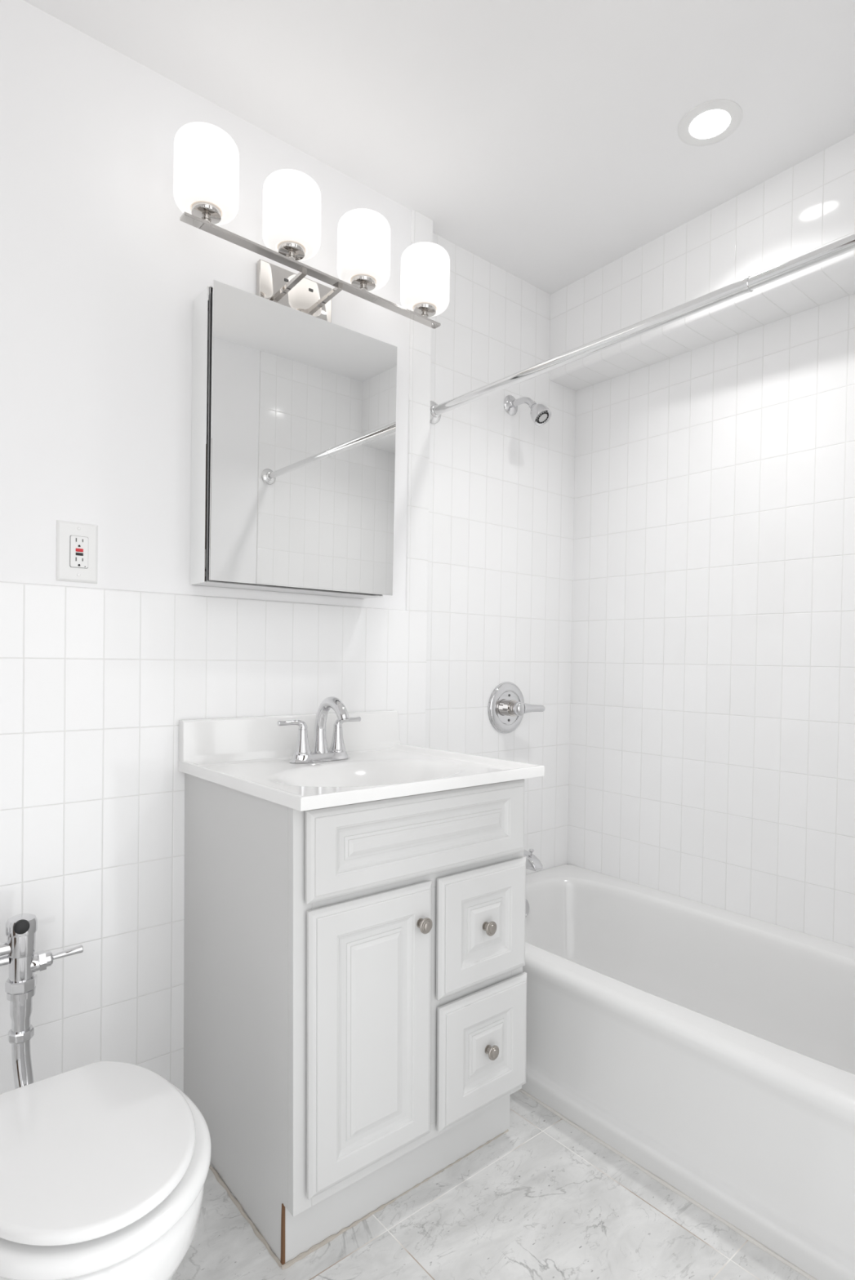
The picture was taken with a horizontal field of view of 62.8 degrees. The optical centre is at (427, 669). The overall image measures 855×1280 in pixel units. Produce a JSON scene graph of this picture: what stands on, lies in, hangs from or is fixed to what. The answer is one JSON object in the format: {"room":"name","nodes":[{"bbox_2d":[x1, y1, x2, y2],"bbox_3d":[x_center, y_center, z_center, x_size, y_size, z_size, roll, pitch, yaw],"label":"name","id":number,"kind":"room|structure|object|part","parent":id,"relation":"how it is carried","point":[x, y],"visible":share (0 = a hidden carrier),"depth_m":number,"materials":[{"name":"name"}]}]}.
{"room":"bathroom","nodes":[
{"label":"bathroom","id":0,"kind":"room"},
{"bbox_2d":[0,0,426,1093],"bbox_3d":[-0.927,-0.134,1.444,2.288,2.436,0.150,0,1,-40],"label":"wall","id":1,"kind":"structure","parent":0,"point":[101,274],"depth_m":1.55,"materials":[{"name":"white paint"}]},
{"bbox_2d":[0,913,83,1088],"bbox_3d":[-0.820,0.659,1.285,0.304,0.381,0.198,1,1,-12],"label":"valve","id":2,"kind":"object","parent":1,"relation":"attached to","point":[20,948],"visible":0.8,"depth_m":1.32,"materials":[{"name":"silver metal"}]},
{"bbox_2d":[36,944,83,971],"bbox_3d":[-0.723,0.565,1.381,0.080,0.033,0.037,0,1,-40],"label":"handle","id":3,"kind":"object","parent":2,"relation":"attached to","point":[44,959],"depth_m":1.36,"materials":[{"name":"silver metal"}]},
{"bbox_2d":[56,520,97,583],"bbox_3d":[-0.746,-0.251,1.495,0.080,0.126,0.012,0,1,-40],"label":"power outlet","id":4,"kind":"object","parent":1,"relation":"attached to","point":[77,544],"visible":1,"depth_m":1.49,"materials":[{"name":"white plastic"}]},
{"bbox_2d":[69,535,88,568],"bbox_3d":[-0.744,-0.251,1.495,0.036,0.068,0.002,0,1,-40],"label":"socket","id":5,"kind":"object","parent":4,"relation":"attached to","point":[78,544],"depth_m":1.49,"materials":[{"name":"white plastic"}]},
{"bbox_2d":[178,710,399,764],"bbox_3d":[-0.329,0.171,1.835,0.637,0.106,0.030,0,1,-40],"label":"backsplash","id":6,"kind":"structure","parent":1,"relation":"attached to","point":[222,740],"depth_m":1.76,"materials":[{"name":"white stone"}]},
{"bbox_2d":[190,280,396,598],"bbox_3d":[-0.322,-0.533,1.764,0.508,0.666,0.130,0,1,-40],"label":"medicine cabinet","id":7,"kind":"object","parent":1,"relation":"attached to","point":[293,424],"visible":1,"depth_m":1.68,"materials":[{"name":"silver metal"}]},
{"bbox_2d":[190,285,208,584],"bbox_3d":[-0.527,-0.533,1.619,0.004,0.666,0.088,0,1,-40],"label":"cabinet side","id":8,"kind":"object","parent":7,"relation":"attached to","point":[199,508],"depth_m":1.61,"materials":[{"name":"silver metal"}]},
{"bbox_2d":[173,121,449,328],"bbox_3d":[-0.271,-1.013,1.731,0.750,0.234,0.242,0,1,-40],"label":"vanity light","id":9,"kind":"object","parent":1,"relation":"attached to","point":[206,184],"visible":1,"depth_m":1.63,"materials":[{"name":"white glass"}]},
{"bbox_3d":[-0.470,-1.053,1.493,0.133,0.152,0.133,0,1,-40],"label":"lamp shade","id":10,"kind":"part","parent":9,"relation":"part of","materials":[{"name":"white glass"}]},
{"bbox_3d":[-0.336,-0.935,1.708,0.018,0.018,0.143,0,1,-40],"label":"arm","id":11,"kind":"part","parent":9,"relation":"part of","materials":[{"name":"silver metal"}]},
{"bbox_3d":[-0.315,-1.053,1.628,0.133,0.152,0.133,0,1,-40],"label":"lamp shade","id":12,"kind":"part","parent":9,"relation":"part of","materials":[{"name":"white glass"}]},
{"bbox_3d":[-0.260,-0.935,1.772,0.018,0.018,0.143,0,1,-40],"label":"arm","id":13,"kind":"part","parent":9,"relation":"part of","materials":[{"name":"silver metal"}]},
{"bbox_3d":[-0.160,-1.052,1.762,0.133,0.152,0.133,0,1,-40],"label":"lamp shade","id":14,"kind":"part","parent":9,"relation":"part of","materials":[{"name":"white glass"}]},
{"bbox_3d":[-0.006,-1.052,1.895,0.133,0.152,0.133,0,1,-40],"label":"lamp shade","id":15,"kind":"part","parent":9,"relation":"part of","materials":[{"name":"white glass"}]},
{"bbox_2d":[405,209,432,613],"bbox_3d":[-0.038,-0.761,2.105,0.078,1.177,0.050,0,1,-40],"label":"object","id":16,"kind":"structure","parent":1,"relation":"attached to","point":[421,230],"depth_m":2.09,"materials":[{"name":"paint"}]},
{"bbox_2d":[23,0,854,294],"bbox_3d":[-0.062,-1.373,1.076,3.138,0.080,1.770,0,1,-40],"label":"ceiling","id":17,"kind":"structure","parent":0,"point":[540,140],"depth_m":1.62,"materials":[{"name":"white paint"}]},
{"bbox_2d":[677,99,742,146],"bbox_3d":[0.688,-1.330,1.707,0.147,0.006,0.147,0,1,-40],"label":"recessed light","id":18,"kind":"object","parent":17,"relation":"in","point":[709,122],"visible":1,"depth_m":1.70,"materials":[{"name":"white plastic"}]},
{"bbox_2d":[171,1090,809,1279],"bbox_3d":[-0.100,1.142,1.117,3.138,0.080,1.770,0,1,-40],"label":"floor","id":19,"kind":"structure","parent":0,"point":[544,1199],"depth_m":1.37,"materials":[{"name":"stone"}]},
{"bbox_2d":[0,1061,211,1279],"bbox_3d":[-0.523,0.880,1.046,0.338,0.434,0.484,0,1,-40],"label":"toilet","id":20,"kind":"object","parent":19,"relation":"on","point":[104,1166],"visible":1,"depth_m":0.94,"materials":[{"name":"white ceramic"}]},
{"bbox_3d":[-0.528,0.911,1.047,0.328,0.372,0.478,0,1,-40],"label":"bowl","id":21,"kind":"part","parent":20,"relation":"part of","materials":[{"name":"white ceramic"}]},
{"bbox_2d":[183,773,526,1269],"bbox_3d":[-0.162,0.669,1.629,0.619,0.859,0.583,0,1,-40],"label":"vanity cabinet","id":22,"kind":"object","parent":19,"relation":"on","point":[355,982],"visible":0.94,"depth_m":1.39,"materials":[{"name":"white wood"}]},
{"bbox_2d":[177,710,544,811],"bbox_3d":[-0.157,0.238,1.629,0.637,0.228,0.570,0,1,-40],"label":"countertop","id":23,"kind":"structure","parent":22,"relation":"on","point":[250,755],"depth_m":1.68,"materials":[{"name":"white stone"}]},
{"bbox_2d":[276,696,360,763],"bbox_3d":[-0.268,0.145,1.757,0.175,0.162,0.175,1,1,5],"label":"sink faucet","id":24,"kind":"object","parent":23,"relation":"on","point":[302,753],"visible":1,"depth_m":1.73,"materials":[{"name":"silver metal"}]},
{"bbox_3d":[-0.329,0.135,1.706,0.079,0.025,0.022,0,1,-40],"label":"lever","id":25,"kind":"part","parent":24,"relation":"part of","materials":[{"name":"silver metal"}]},
{"bbox_3d":[-0.307,0.177,1.724,0.045,0.061,0.045,0,1,-40],"label":"handle","id":26,"kind":"part","parent":24,"relation":"part of","materials":[{"name":"silver metal"}]},
{"bbox_3d":[-0.269,0.216,1.758,0.167,0.020,0.058,0,1,-40],"label":"plate","id":27,"kind":"part","parent":24,"relation":"part of","materials":[{"name":"silver metal"}]},
{"bbox_3d":[-0.237,0.138,1.720,0.045,0.145,0.140,0,1,-40],"label":"spout","id":28,"kind":"part","parent":24,"relation":"part of","materials":[{"name":"silver metal"}]},
{"bbox_3d":[-0.229,0.177,1.790,0.045,0.061,0.045,0,1,-40],"label":"handle","id":29,"kind":"part","parent":24,"relation":"part of","materials":[{"name":"silver metal"}]},
{"bbox_3d":[-0.207,0.135,1.808,0.079,0.025,0.022,0,1,-40],"label":"lever","id":30,"kind":"part","parent":24,"relation":"part of","materials":[{"name":"silver metal"}]},
{"bbox_3d":[-0.102,0.693,1.345,0.295,0.522,0.017,0,1,-40],"label":"door","id":31,"kind":"part","parent":22,"relation":"part of","materials":[{"name":"white wood"}]},
{"bbox_3d":[-0.014,0.613,1.447,0.613,0.737,0.019,0,1,-40],"label":"frame","id":32,"kind":"part","parent":22,"relation":"part of","materials":[{"name":"white wood"}]},
{"bbox_3d":[0.005,0.334,1.425,0.572,0.166,0.017,0,1,-40],"label":"false drawer","id":33,"kind":"part","parent":22,"relation":"part of","materials":[{"name":"white wood"}]},
{"bbox_3d":[-0.006,0.507,1.392,0.031,0.031,0.026,0,1,-40],"label":"knob","id":34,"kind":"part","parent":22,"relation":"part of","materials":[{"name":"silver metal"}]},
{"bbox_3d":[0.125,0.558,1.532,0.270,0.253,0.017,0,1,-40],"label":"drawer","id":35,"kind":"part","parent":22,"relation":"part of","materials":[{"name":"white wood"}]},
{"bbox_3d":[0.128,0.833,1.541,0.273,0.260,0.017,0,1,-40],"label":"drawer","id":36,"kind":"part","parent":22,"relation":"part of","materials":[{"name":"white wood"}]},
{"bbox_3d":[0.134,0.557,1.512,0.031,0.031,0.026,0,1,-40],"label":"knob","id":37,"kind":"part","parent":22,"relation":"part of","materials":[{"name":"silver metal"}]},
{"bbox_3d":[0.140,0.831,1.524,0.031,0.031,0.026,0,1,-40],"label":"knob","id":38,"kind":"part","parent":22,"relation":"part of","materials":[{"name":"silver metal"}]},
{"bbox_2d":[518,864,854,1279],"bbox_3d":[0.725,0.928,1.827,0.759,0.358,1.520,0,1,-40],"label":"bathtub","id":39,"kind":"object","parent":19,"relation":"on","point":[709,1049],"visible":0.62,"depth_m":1.63,"materials":[{"name":"white ceramic"}]},
{"bbox_3d":[0.321,0.805,2.358,0.068,0.068,0.018,0,1,-40],"label":"overflow plate","id":40,"kind":"part","parent":39,"relation":"part of","materials":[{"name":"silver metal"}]},
{"bbox_2d":[424,232,576,875],"bbox_3d":[0.257,-0.132,2.466,0.860,2.436,0.104,0,1,-40],"label":"wall","id":41,"kind":"structure","parent":0,"point":[500,529],"depth_m":2.38,"materials":[{"name":"tile"}]},
{"bbox_2d":[488,681,545,733],"bbox_3d":[0.307,0.132,2.392,0.198,0.179,0.085,0,1,-40],"label":"shower valve","id":42,"kind":"object","parent":41,"relation":"attached to","point":[507,707],"visible":1,"depth_m":2.39,"materials":[{"name":"silver metal"}]},
{"bbox_3d":[0.346,0.132,2.396,0.133,0.048,0.042,0,1,-40],"label":"lever","id":43,"kind":"part","parent":42,"relation":"part of","materials":[{"name":"silver metal"}]},
{"bbox_2d":[503,395,551,426],"bbox_3d":[0.339,-0.871,2.336,0.069,0.131,0.168,0,1,-40],"label":"shower head","id":44,"kind":"object","parent":41,"relation":"attached to","point":[540,414],"visible":1,"depth_m":2.31,"materials":[{"name":"silver metal"}]},
{"bbox_3d":[0.321,-0.893,2.355,0.021,0.048,0.108,0,1,-40],"label":"arm","id":45,"kind":"part","parent":44,"relation":"part of","materials":[{"name":"silver metal"}]},
{"bbox_2d":[523,848,542,871],"bbox_3d":[0.316,0.634,2.365,0.062,0.078,0.160,0,1,-40],"label":"tub spout","id":46,"kind":"object","parent":41,"relation":"attached to","point":[533,863],"visible":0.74,"depth_m":2.31,"materials":[{"name":"silver metal"}]},
{"bbox_3d":[0.345,0.609,2.330,0.018,0.025,0.018,0,1,-40],"label":"diverter knob","id":47,"kind":"part","parent":46,"relation":"part of","materials":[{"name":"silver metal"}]},
{"bbox_2d":[429,234,854,423],"bbox_3d":[0.508,-0.787,1.596,0.069,0.080,1.524,0,1,-40],"label":"shower rod","id":48,"kind":"object","parent":41,"relation":"attached to","point":[744,286],"visible":0.91,"depth_m":1.57,"materials":[{"name":"silver metal"}]},
{"bbox_2d":[548,133,854,391],"bbox_3d":[0.978,-1.184,1.976,0.228,0.315,1.546,0,1,-40],"label":"wall","id":49,"kind":"structure","parent":0,"point":[808,206],"depth_m":2.04,"materials":[{"name":"tile"}]},
{"bbox_2d":[567,293,854,947],"bbox_3d":[1.110,-0.112,2.040,0.100,2.436,1.686,0,1,-40],"label":"wall","id":50,"kind":"structure","parent":0,"point":[712,751],"depth_m":2.18,"materials":[{"name":"tile"}]}
]}

